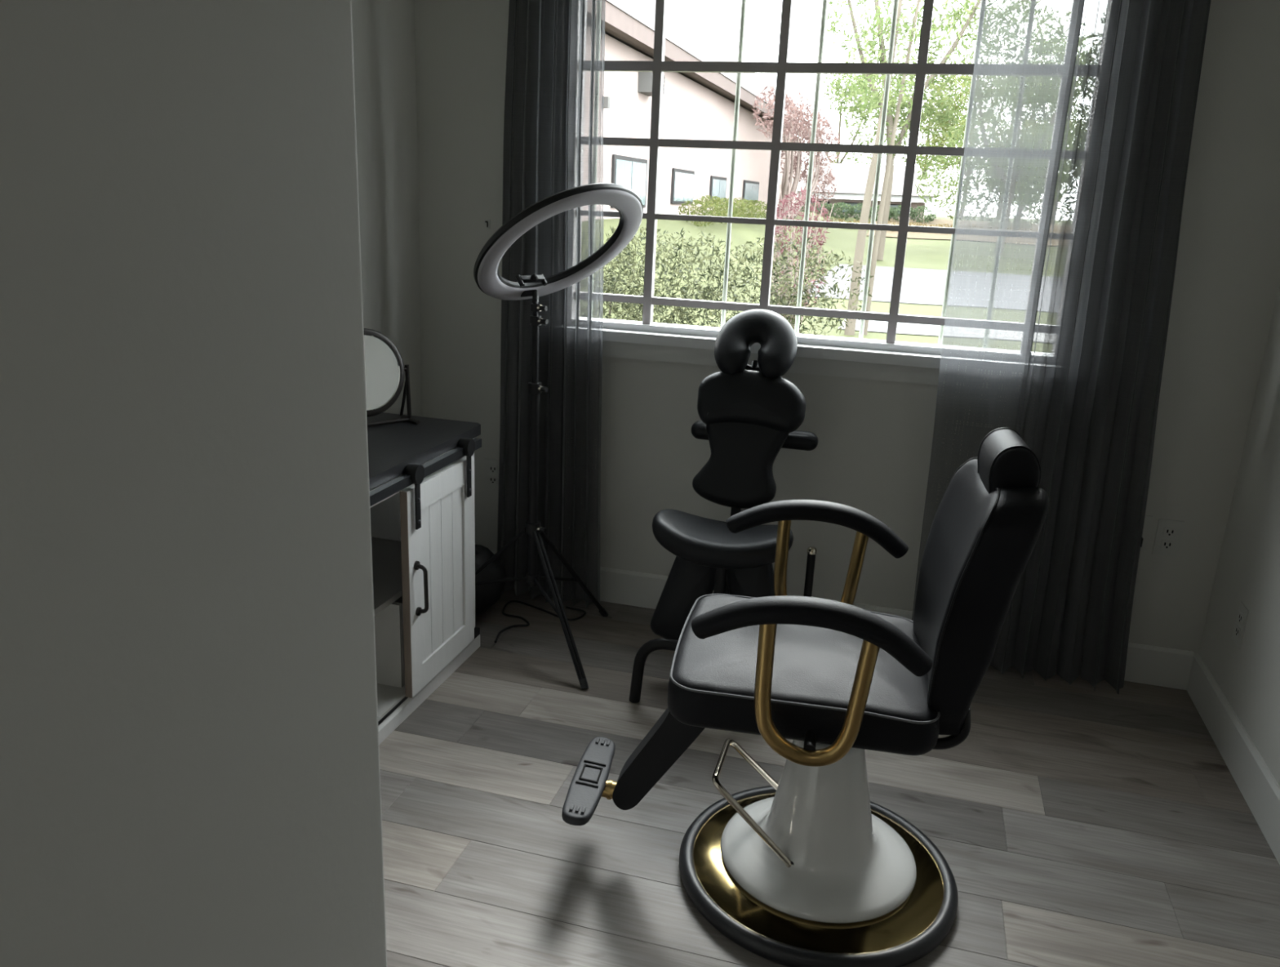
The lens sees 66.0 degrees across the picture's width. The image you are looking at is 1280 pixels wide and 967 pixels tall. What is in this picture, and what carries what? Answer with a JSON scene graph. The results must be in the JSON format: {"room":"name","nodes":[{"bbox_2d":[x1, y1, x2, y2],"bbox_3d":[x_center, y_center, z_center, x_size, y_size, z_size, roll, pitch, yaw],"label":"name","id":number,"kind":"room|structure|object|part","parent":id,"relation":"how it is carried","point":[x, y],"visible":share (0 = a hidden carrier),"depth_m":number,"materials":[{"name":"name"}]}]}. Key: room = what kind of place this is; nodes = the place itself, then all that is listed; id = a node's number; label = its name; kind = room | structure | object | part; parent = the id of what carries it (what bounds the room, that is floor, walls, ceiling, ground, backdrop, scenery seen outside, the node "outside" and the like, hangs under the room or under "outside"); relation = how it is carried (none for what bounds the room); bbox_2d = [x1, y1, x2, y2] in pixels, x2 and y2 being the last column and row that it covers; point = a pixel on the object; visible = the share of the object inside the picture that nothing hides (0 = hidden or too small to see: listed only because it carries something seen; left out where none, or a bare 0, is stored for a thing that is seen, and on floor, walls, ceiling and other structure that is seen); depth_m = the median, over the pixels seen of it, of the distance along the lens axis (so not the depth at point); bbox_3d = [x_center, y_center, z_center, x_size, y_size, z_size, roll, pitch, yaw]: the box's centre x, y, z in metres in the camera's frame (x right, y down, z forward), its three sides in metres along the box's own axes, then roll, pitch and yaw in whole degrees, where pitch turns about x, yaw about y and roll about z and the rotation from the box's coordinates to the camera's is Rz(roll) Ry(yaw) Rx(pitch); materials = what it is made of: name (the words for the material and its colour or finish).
{"room":"salon","nodes":[
{"label":"salon","id":0,"kind":"room"},
{"bbox_2d":[0,0,386,966],"bbox_3d":[-0.638,0.286,-0.164,0.122,2.490,2.400,7,17,14],"label":"wall","id":1,"kind":"structure","parent":0,"point":[190,775],"depth_m":0.69,"materials":[{"name":"paint"}]},
{"bbox_2d":[351,0,422,416],"bbox_3d":[-1.190,-0.489,2.396,0.150,2.490,2.445,7,17,14],"label":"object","id":2,"kind":"structure","parent":0,"point":[384,42],"depth_m":3.25,"materials":[{"name":"paint"}]},
{"bbox_2d":[378,587,1279,966],"bbox_3d":[-0.194,1.163,1.271,2.710,0.060,4.845,7,17,14],"label":"floor","id":3,"kind":"structure","parent":0,"point":[1073,824],"depth_m":2.41,"materials":[{"name":"grey wood"}]},
{"bbox_2d":[366,412,481,744],"bbox_3d":[-0.890,0.333,2.558,0.506,0.748,1.422,7,17,14],"label":"base cabinet","id":4,"kind":"object","parent":3,"relation":"on","point":[421,475],"visible":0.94,"depth_m":2.82,"materials":[{"name":"white wood"}]},
{"bbox_2d":[371,537,402,616],"bbox_3d":[-0.936,0.365,2.568,0.376,0.018,1.300,7,17,14],"label":"shelf","id":5,"kind":"object","parent":4,"relation":"attached to","point":[386,552],"depth_m":2.91,"materials":[{"name":"white wood"}]},
{"bbox_3d":[-0.923,0.630,2.639,0.426,0.020,1.300,7,17,14],"label":"panel","id":6,"kind":"part","parent":4,"relation":"part of","materials":[{"name":"white wood"}]},
{"bbox_3d":[-0.623,0.303,2.714,0.010,0.604,0.062,7,17,14],"label":"door frame","id":7,"kind":"part","parent":4,"relation":"part of","materials":[{"name":"white wood"}]},
{"bbox_3d":[-0.736,0.151,3.162,0.438,0.661,0.020,7,17,14],"label":"panel","id":8,"kind":"part","parent":4,"relation":"part of","materials":[{"name":"white wood"}]},
{"bbox_3d":[-0.600,0.291,2.713,0.035,0.149,0.016,7,17,14],"label":"handle","id":9,"kind":"part","parent":4,"relation":"part of","materials":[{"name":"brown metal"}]},
{"bbox_2d":[366,412,480,490],"bbox_3d":[-0.900,-0.013,2.464,0.454,0.032,1.422,7,17,14],"label":"countertop","id":10,"kind":"structure","parent":4,"relation":"on","point":[392,446],"depth_m":2.82,"materials":[{"name":"black wood"}]},
{"bbox_2d":[363,328,419,426],"bbox_3d":[-0.814,-0.310,2.912,0.303,0.293,0.105,-13,22,-41],"label":"vanity mirror","id":11,"kind":"object","parent":10,"relation":"on","point":[385,371],"visible":0.52,"depth_m":2.94,"materials":[{"name":"black metal"}]},
{"bbox_3d":[-0.715,-0.277,3.020,0.025,0.176,0.104,-13,22,-41],"label":"stand arm","id":12,"kind":"part","parent":11,"relation":"part of","materials":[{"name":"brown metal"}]},
{"bbox_3d":[-0.674,0.047,2.396,0.020,0.026,1.328,7,17,14],"label":"rail","id":13,"kind":"part","parent":4,"relation":"part of","materials":[{"name":"metal"}]},
{"bbox_3d":[-0.586,0.258,2.876,0.011,0.604,0.405,7,17,14],"label":"door","id":14,"kind":"part","parent":4,"relation":"part of","materials":[{"name":"white wood"}]},
{"bbox_3d":[-0.565,0.005,2.798,0.010,0.074,0.281,7,17,14],"label":"door frame","id":15,"kind":"part","parent":4,"relation":"part of","materials":[{"name":"white wood"}]},
{"bbox_3d":[-0.587,0.513,2.947,0.010,0.074,0.281,7,17,14],"label":"door frame","id":16,"kind":"part","parent":4,"relation":"part of","materials":[{"name":"white wood"}]},
{"bbox_3d":[-0.529,0.214,3.032,0.010,0.604,0.062,7,17,14],"label":"door frame","id":17,"kind":"part","parent":4,"relation":"part of","materials":[{"name":"white wood"}]},
{"bbox_2d":[475,544,506,615],"bbox_3d":[-0.625,0.309,3.453,0.317,0.287,0.248,7,17,14],"label":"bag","id":18,"kind":"object","parent":3,"relation":"on","point":[486,595],"visible":0.32,"depth_m":3.39,"materials":[{"name":"black fabric"}]},
{"bbox_2d":[494,600,586,642],"bbox_3d":[-0.377,0.486,3.425,0.298,0.008,0.360,7,17,14],"label":"power cord","id":19,"kind":"object","parent":3,"relation":"on","point":[510,601],"visible":0.97,"depth_m":3.49,"materials":[{"name":"black plastic"}]},
{"bbox_2d":[473,182,643,688],"bbox_3d":[-0.343,-0.151,3.004,0.695,1.481,0.548,-1,17,-13],"label":"ring light","id":20,"kind":"object","parent":3,"relation":"on","point":[626,201],"visible":0.98,"depth_m":3.02,"materials":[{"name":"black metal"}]},
{"bbox_3d":[-0.320,0.150,3.204,0.030,0.015,0.016,12,19,29],"label":"knob","id":21,"kind":"part","parent":20,"relation":"part of","materials":[{"name":"black plastic"}]},
{"bbox_3d":[-0.297,-0.534,3.005,0.028,0.015,0.016,12,19,30],"label":"knob","id":22,"kind":"part","parent":20,"relation":"part of","materials":[{"name":"black plastic"}]},
{"bbox_3d":[-0.296,-0.496,3.016,0.029,0.015,0.016,12,19,30],"label":"knob","id":23,"kind":"part","parent":20,"relation":"part of","materials":[{"name":"black plastic"}]},
{"bbox_3d":[-0.303,-0.294,3.074,0.029,0.015,0.016,12,19,30],"label":"knob","id":24,"kind":"part","parent":20,"relation":"part of","materials":[{"name":"black plastic"}]},
{"bbox_3d":[-0.254,0.385,3.101,0.025,0.382,0.382,-7,19,-29],"label":"leg","id":25,"kind":"part","parent":20,"relation":"part of","materials":[{"name":"black metal"}]},
{"bbox_2d":[477,189,642,300],"bbox_3d":[-0.231,-0.692,2.896,0.438,0.343,0.507,7,17,14],"label":"diffuser","id":26,"kind":"object","parent":20,"relation":"attached to","point":[628,204],"depth_m":2.84,"materials":[{"name":"white plastic"}]},
{"bbox_3d":[-0.230,0.305,3.377,0.297,0.381,0.025,-11,21,-38],"label":"leg","id":27,"kind":"part","parent":20,"relation":"part of","materials":[{"name":"black metal"}]},
{"bbox_2d":[629,308,817,702],"bbox_3d":[0.304,0.060,3.001,0.486,1.125,0.618,7,17,14],"label":"chair","id":28,"kind":"object","parent":3,"relation":"on","point":[748,415],"visible":0.8,"depth_m":3.00,"materials":[{"name":"black leather"}]},
{"bbox_3d":[0.236,0.322,2.935,0.033,0.252,0.034,7,17,14],"label":"seat post","id":29,"kind":"part","parent":28,"relation":"part of","materials":[{"name":"black metal"}]},
{"bbox_3d":[0.238,0.161,2.881,0.415,0.110,0.254,7,17,14],"label":"seat","id":30,"kind":"part","parent":28,"relation":"part of","materials":[{"name":"black leather"}]},
{"bbox_3d":[0.513,0.410,3.051,0.024,0.420,0.025,7,17,14],"label":"post","id":31,"kind":"part","parent":28,"relation":"part of","materials":[{"name":"black metal"}]},
{"bbox_2d":[561,426,1048,966],"bbox_3d":[0.301,0.370,2.090,0.893,1.036,0.668,5,17,10],"label":"barber chair","id":32,"kind":"object","parent":3,"relation":"on","point":[803,868],"visible":1,"depth_m":2.00,"materials":[{"name":"black leather"}]},
{"bbox_3d":[-0.112,0.664,2.256,0.055,0.010,0.093,5,17,10],"label":"tread frame","id":33,"kind":"part","parent":32,"relation":"part of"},
{"bbox_3d":[-0.066,0.701,2.257,0.078,0.042,0.039,5,17,10],"label":"footrest stem","id":34,"kind":"part","parent":32,"relation":"part of","materials":[{"name":"gold metal"}]},
{"bbox_3d":[0.257,0.699,2.188,0.186,0.199,0.230,5,17,10],"label":"pump lever","id":35,"kind":"part","parent":32,"relation":"part of","materials":[{"name":"silver metal"}]},
{"bbox_3d":[0.343,0.376,2.083,0.527,0.115,0.494,5,17,10],"label":"seat","id":36,"kind":"part","parent":32,"relation":"part of","materials":[{"name":"black leather"}]},
{"bbox_3d":[0.302,0.259,1.740,0.425,0.118,0.068,5,17,10],"label":"armrest","id":37,"kind":"part","parent":32,"relation":"part of","materials":[{"name":"black leather"}]},
{"bbox_3d":[0.415,0.098,2.307,0.425,0.118,0.068,5,17,10],"label":"armrest","id":38,"kind":"part","parent":32,"relation":"part of","materials":[{"name":"black leather"}]},
{"bbox_3d":[0.395,0.849,2.207,0.554,0.040,0.554,5,17,10],"label":"plate","id":39,"kind":"part","parent":32,"relation":"part of","materials":[{"name":"gold metal"}]},
{"bbox_3d":[0.665,0.207,1.971,0.167,0.490,0.426,5,17,10],"label":"backrest","id":40,"kind":"part","parent":32,"relation":"part of","materials":[{"name":"black leather"}]},
{"bbox_2d":[413,0,1279,653],"bbox_3d":[0.538,-0.661,3.240,3.010,2.490,0.150,7,17,14],"label":"wall","id":41,"kind":"structure","parent":0,"point":[871,455],"depth_m":3.26,"materials":[{"name":"paint"}]},
{"bbox_2d":[484,218,490,228],"bbox_3d":[-0.530,-0.894,3.396,0.020,0.032,0.022,7,17,14],"label":"wall hook","id":42,"kind":"object","parent":41,"relation":"attached to","point":[487,222],"visible":1,"depth_m":3.40,"materials":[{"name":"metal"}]},
{"bbox_2d":[484,457,499,489],"bbox_3d":[-0.544,-0.033,3.650,0.072,0.116,0.007,7,17,14],"label":"wall outlet","id":43,"kind":"object","parent":41,"relation":"attached to","point":[491,465],"visible":0.96,"depth_m":3.65,"materials":[{"name":"white plastic"}]},
{"bbox_2d":[488,464,497,473],"bbox_3d":[-0.543,-0.053,3.642,0.034,0.028,0.003,7,17,14],"label":"socket","id":44,"kind":"object","parent":43,"relation":"attached to","point":[492,468],"depth_m":3.64,"materials":[{"name":"white plastic"}]},
{"bbox_2d":[488,475,497,484],"bbox_3d":[-0.545,-0.013,3.654,0.034,0.028,0.003,7,17,14],"label":"socket","id":45,"kind":"object","parent":43,"relation":"attached to","point":[492,479],"depth_m":3.65,"materials":[{"name":"white plastic"}]},
{"bbox_2d":[602,328,941,385],"bbox_3d":[0.531,-0.429,3.302,1.750,0.091,0.220,7,17,14],"label":"window sill","id":46,"kind":"structure","parent":41,"relation":"attached to","point":[852,362],"depth_m":3.21,"materials":[{"name":"white paint"}]},
{"bbox_2d":[602,0,981,355],"bbox_3d":[0.562,-1.081,3.119,1.670,1.275,0.118,7,17,14],"label":"window","id":47,"kind":"structure","parent":41,"relation":"in","point":[658,66],"depth_m":3.15,"materials":[{"name":"grey paint"}]},
{"bbox_3d":[0.531,-0.479,3.280,1.580,0.028,0.085,7,17,14],"label":"rail","id":48,"kind":"part","parent":47,"relation":"part of","materials":[{"name":"white plastic"}]},
{"bbox_2d":[490,550,1194,689],"bbox_3d":[0.462,0.443,3.484,2.696,0.130,0.014,7,17,14],"label":"baseboard","id":49,"kind":"structure","parent":41,"relation":"attached to","point":[1162,666],"depth_m":3.35,"materials":[{"name":"grey paint"}]},
{"bbox_2d":[1139,515,1152,551],"bbox_3d":[1.553,0.158,3.072,0.072,0.116,0.034,7,17,14],"label":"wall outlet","id":50,"kind":"object","parent":41,"relation":"attached to","point":[1148,519],"visible":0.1,"depth_m":3.08,"materials":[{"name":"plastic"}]},
{"bbox_2d":[1151,518,1184,556],"bbox_3d":[1.644,0.170,3.064,0.072,0.116,0.007,7,17,14],"label":"wall outlet","id":51,"kind":"object","parent":41,"relation":"attached to","point":[1168,536],"visible":1,"depth_m":3.06,"materials":[{"name":"white plastic"}]},
{"bbox_2d":[1160,539,1173,549],"bbox_3d":[1.642,0.191,3.068,0.034,0.028,0.003,7,17,14],"label":"socket","id":52,"kind":"object","parent":51,"relation":"attached to","point":[1165,544],"depth_m":3.07,"materials":[{"name":"white plastic"}]},
{"bbox_2d":[1163,526,1177,536],"bbox_3d":[1.644,0.150,3.056,0.034,0.028,0.003,7,17,14],"label":"socket","id":53,"kind":"object","parent":51,"relation":"attached to","point":[1167,531],"depth_m":3.05,"materials":[{"name":"white plastic"}]},
{"bbox_3d":[0.562,-1.767,2.783,2.628,0.048,0.109,7,17,14],"label":"curtain rod","id":54,"kind":"object","parent":41,"relation":"attached to","visible":0},
{"bbox_2d":[497,0,605,607],"bbox_3d":[-0.292,-0.702,3.293,0.423,2.350,0.086,7,17,14],"label":"curtain","id":55,"kind":"object","parent":54,"relation":"hanging from","point":[554,95],"visible":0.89,"depth_m":3.31,"materials":[{"name":"grey fabric"}]},
{"bbox_2d":[911,0,1211,693],"bbox_3d":[1.248,-0.513,2.886,0.699,2.356,0.080,7,17,14],"label":"curtain","id":56,"kind":"object","parent":54,"relation":"hanging from","point":[1082,113],"visible":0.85,"depth_m":2.88,"materials":[{"name":"grey fabric"}]},
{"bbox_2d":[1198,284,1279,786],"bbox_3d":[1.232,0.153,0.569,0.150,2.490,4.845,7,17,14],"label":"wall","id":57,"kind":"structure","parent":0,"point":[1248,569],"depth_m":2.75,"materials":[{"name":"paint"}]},
{"bbox_2d":[1186,651,1279,864],"bbox_3d":[1.106,1.227,0.907,0.014,0.130,4.845,7,17,14],"label":"baseboard","id":58,"kind":"structure","parent":57,"relation":"attached to","point":[1260,788],"depth_m":2.66,"materials":[{"name":"grey paint"}]},
{"bbox_2d":[1231,600,1248,648],"bbox_3d":[1.700,0.401,2.792,0.007,0.116,0.072,7,17,14],"label":"wall outlet","id":59,"kind":"object","parent":57,"relation":"attached to","point":[1242,612],"visible":1,"depth_m":2.78,"materials":[{"name":"white plastic"}]},
{"bbox_2d":[1234,624,1240,638],"bbox_3d":[1.698,0.420,2.798,0.003,0.028,0.034,7,17,14],"label":"socket","id":60,"kind":"object","parent":59,"relation":"attached to","point":[1237,627],"depth_m":2.80,"materials":[{"name":"white plastic"}]},
{"bbox_2d":[1237,610,1244,624],"bbox_3d":[1.699,0.380,2.786,0.003,0.028,0.034,7,17,14],"label":"socket","id":61,"kind":"object","parent":59,"relation":"attached to","point":[1240,613],"depth_m":2.78,"materials":[{"name":"white plastic"}]},
{"label":"outside","id":62,"kind":"structure","parent":0,"visible":0},
{"bbox_2d":[603,211,954,344],"bbox_3d":[11.194,-9.823,38.479,60.000,1.070,75.600,7,17,14],"label":"ground","id":63,"kind":"structure","parent":62,"point":[920,253],"depth_m":16.92,"materials":[{"name":"green plant"}]},
{"bbox_2d":[603,0,811,218],"bbox_3d":[-1.860,-9.059,26.609,9.820,4.750,28.200,7,17,14],"label":"house","id":64,"kind":"structure","parent":63,"relation":"on","point":[695,105],"depth_m":19.57,"materials":[{"name":"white paint"}]},
{"bbox_2d":[603,96,610,108],"bbox_3d":[-0.515,-5.837,15.094,0.090,0.160,0.120,7,17,14],"label":"light","id":65,"kind":"object","parent":64,"relation":"attached to","point":[606,99],"depth_m":15.05,"materials":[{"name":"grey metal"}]},
{"bbox_3d":[-0.275,-5.009,16.416,0.009,0.710,0.890,7,17,14],"label":"pane","id":66,"kind":"part","parent":64,"relation":"part of","materials":[{"name":"clear glass"}]},
{"bbox_3d":[-0.022,-5.251,17.277,0.009,0.710,0.890,7,17,14],"label":"pane","id":67,"kind":"part","parent":64,"relation":"part of","materials":[{"name":"clear glass"}]},
{"bbox_2d":[637,71,664,96],"bbox_3d":[0.207,-6.902,17.000,0.300,0.350,0.700,7,17,14],"label":"outdoor wall light","id":68,"kind":"object","parent":64,"relation":"attached to","point":[644,78],"depth_m":16.70,"materials":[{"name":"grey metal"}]},
{"bbox_3d":[0.804,-6.044,20.085,0.009,0.560,0.815,7,17,14],"label":"pane","id":69,"kind":"part","parent":64,"relation":"part of","materials":[{"name":"clear glass"}]},
{"bbox_3d":[1.037,-6.266,20.877,0.009,0.560,0.815,7,17,14],"label":"pane","id":70,"kind":"part","parent":64,"relation":"part of","materials":[{"name":"clear glass"}]},
{"bbox_3d":[1.808,-7.011,23.499,0.009,0.460,0.790,7,17,14],"label":"pane","id":71,"kind":"part","parent":64,"relation":"part of","materials":[{"name":"clear glass"}]},
{"bbox_3d":[2.034,-7.227,24.268,0.009,0.460,0.790,7,17,14],"label":"pane","id":72,"kind":"part","parent":64,"relation":"part of","materials":[{"name":"clear glass"}]},
{"bbox_3d":[3.054,-8.205,27.736,0.009,0.470,1.140,7,17,14],"label":"pane","id":73,"kind":"part","parent":64,"relation":"part of","materials":[{"name":"clear glass"}]},
{"bbox_3d":[3.376,-8.512,28.829,0.009,0.470,1.140,7,17,14],"label":"pane","id":74,"kind":"part","parent":64,"relation":"part of","materials":[{"name":"clear glass"}]},
{"bbox_2d":[677,195,767,226],"bbox_3d":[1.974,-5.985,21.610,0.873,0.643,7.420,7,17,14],"label":"shrub","id":75,"kind":"object","parent":63,"relation":"on","point":[715,204],"visible":0.74,"depth_m":20.16,"materials":[{"name":"green plant"}]},
{"bbox_2d":[603,224,873,337],"bbox_3d":[-0.123,-0.775,5.527,2.716,1.376,1.017,7,17,14],"label":"hedge","id":76,"kind":"object","parent":63,"relation":"on","point":[704,295],"visible":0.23,"depth_m":5.25,"materials":[{"name":"green plant"}]},
{"bbox_2d":[751,83,842,218],"bbox_3d":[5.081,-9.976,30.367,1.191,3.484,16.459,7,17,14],"label":"tree","id":77,"kind":"object","parent":63,"relation":"on","point":[789,130],"visible":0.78,"depth_m":27.76,"materials":[{"name":"pink plant"}]},
{"bbox_2d":[769,182,834,330],"bbox_3d":[1.372,-1.838,8.781,0.628,1.606,0.655,7,17,14],"label":"shrub","id":78,"kind":"object","parent":63,"relation":"on","point":[779,232],"visible":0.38,"depth_m":8.64,"materials":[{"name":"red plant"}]},
{"bbox_2d":[800,61,897,172],"bbox_3d":[10.493,-17.990,51.223,5.795,7.579,4.386,7,17,14],"label":"tree","id":79,"kind":"object","parent":63,"relation":"on","point":[834,82],"visible":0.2,"depth_m":50.15,"materials":[{"name":"green plant"}]},
{"bbox_2d":[796,163,933,219],"bbox_3d":[9.944,-13.018,43.995,6.300,2.350,7.100,7,17,14],"label":"house","id":80,"kind":"structure","parent":63,"relation":"on","point":[851,180],"depth_m":41.58,"materials":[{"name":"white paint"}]},
{"bbox_3d":[7.587,-11.783,41.904,0.780,0.360,0.020,7,17,14],"label":"pane","id":81,"kind":"part","parent":80,"relation":"part of","materials":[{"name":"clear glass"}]},
{"bbox_3d":[8.933,-11.621,41.554,0.780,0.360,0.020,7,17,14],"label":"pane","id":82,"kind":"part","parent":80,"relation":"part of","materials":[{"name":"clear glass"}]},
{"bbox_3d":[10.471,-11.437,41.153,0.780,0.360,0.020,7,17,14],"label":"pane","id":83,"kind":"part","parent":80,"relation":"part of","materials":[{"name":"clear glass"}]},
{"bbox_2d":[799,200,936,222],"bbox_3d":[8.938,-10.925,39.641,5.901,0.791,0.973,7,17,14],"label":"hedge","id":84,"kind":"object","parent":63,"relation":"on","point":[851,211],"visible":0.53,"depth_m":39.50,"materials":[{"name":"green plant"}]},
{"bbox_2d":[791,263,946,305],"bbox_3d":[15.253,-2.890,17.304,24.000,0.001,9.774,7,17,14],"label":"road","id":85,"kind":"structure","parent":63,"relation":"on","point":[919,286],"depth_m":18.86,"materials":[{"name":"grey asphalt"}]},
{"bbox_2d":[838,319,940,335],"bbox_3d":[13.603,-0.748,9.755,22.900,0.001,1.774,7,17,14],"label":"path","id":86,"kind":"structure","parent":63,"relation":"on","point":[873,326],"depth_m":12.27,"materials":[{"name":"concrete"}]},
{"bbox_2d":[831,0,972,335],"bbox_3d":[2.621,-4.040,10.849,2.003,4.867,1.484,15,20,36],"label":"tree","id":87,"kind":"object","parent":63,"relation":"on","point":[861,235],"visible":0.8,"depth_m":10.87,"materials":[{"name":"green plant"}]},
{"bbox_2d":[824,0,981,260],"bbox_3d":[7.395,-9.743,26.229,5.514,7.456,2.650,0,17,-9],"label":"tree","id":88,"kind":"object","parent":63,"relation":"on","point":[890,119],"visible":0.55,"depth_m":25.73,"materials":[{"name":"green plant"}]},
{"bbox_2d":[866,217,953,239],"bbox_3d":[19.922,-9.008,36.420,22.000,0.566,11.313,7,17,14],"label":"flower bed","id":89,"kind":"object","parent":63,"relation":"on","point":[889,233],"visible":0.09,"depth_m":35.20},
{"bbox_2d":[820,217,952,231],"bbox_3d":[11.463,-9.109,35.526,10.260,0.582,1.796,7,17,14],"label":"planting","id":90,"kind":"object","parent":89,"relation":"on","point":[840,220],"visible":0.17,"depth_m":35.92,"materials":[{"name":"green plant"}]},
{"bbox_2d":[873,75,971,193],"bbox_3d":[16.459,-19.433,56.484,5.970,8.124,3.894,10,18,24],"label":"tree","id":91,"kind":"object","parent":63,"relation":"on","point":[907,137],"visible":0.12,"depth_m":56.03,"materials":[{"name":"green plant"}]},
{"bbox_2d":[915,75,972,172],"bbox_3d":[16.272,-17.388,49.748,5.280,7.976,4.302,7,17,14],"label":"tree","id":92,"kind":"object","parent":63,"relation":"on","point":[943,139],"visible":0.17,"depth_m":49.77,"materials":[{"name":"green plant"}]},
{"bbox_2d":[914,0,981,211],"bbox_3d":[11.329,-10.555,29.325,5.912,7.489,4.209,7,17,14],"label":"tree","id":93,"kind":"object","parent":63,"relation":"on","point":[955,162],"visible":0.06,"depth_m":30.22,"materials":[{"name":"green plant"}]},
{"bbox_2d":[935,116,965,219],"bbox_3d":[14.050,-11.574,36.900,5.645,4.348,4.174,7,17,14],"label":"tree","id":94,"kind":"object","parent":63,"relation":"on","point":[963,121],"visible":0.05,"depth_m":37.85,"materials":[{"name":"green plant"}]}
]}

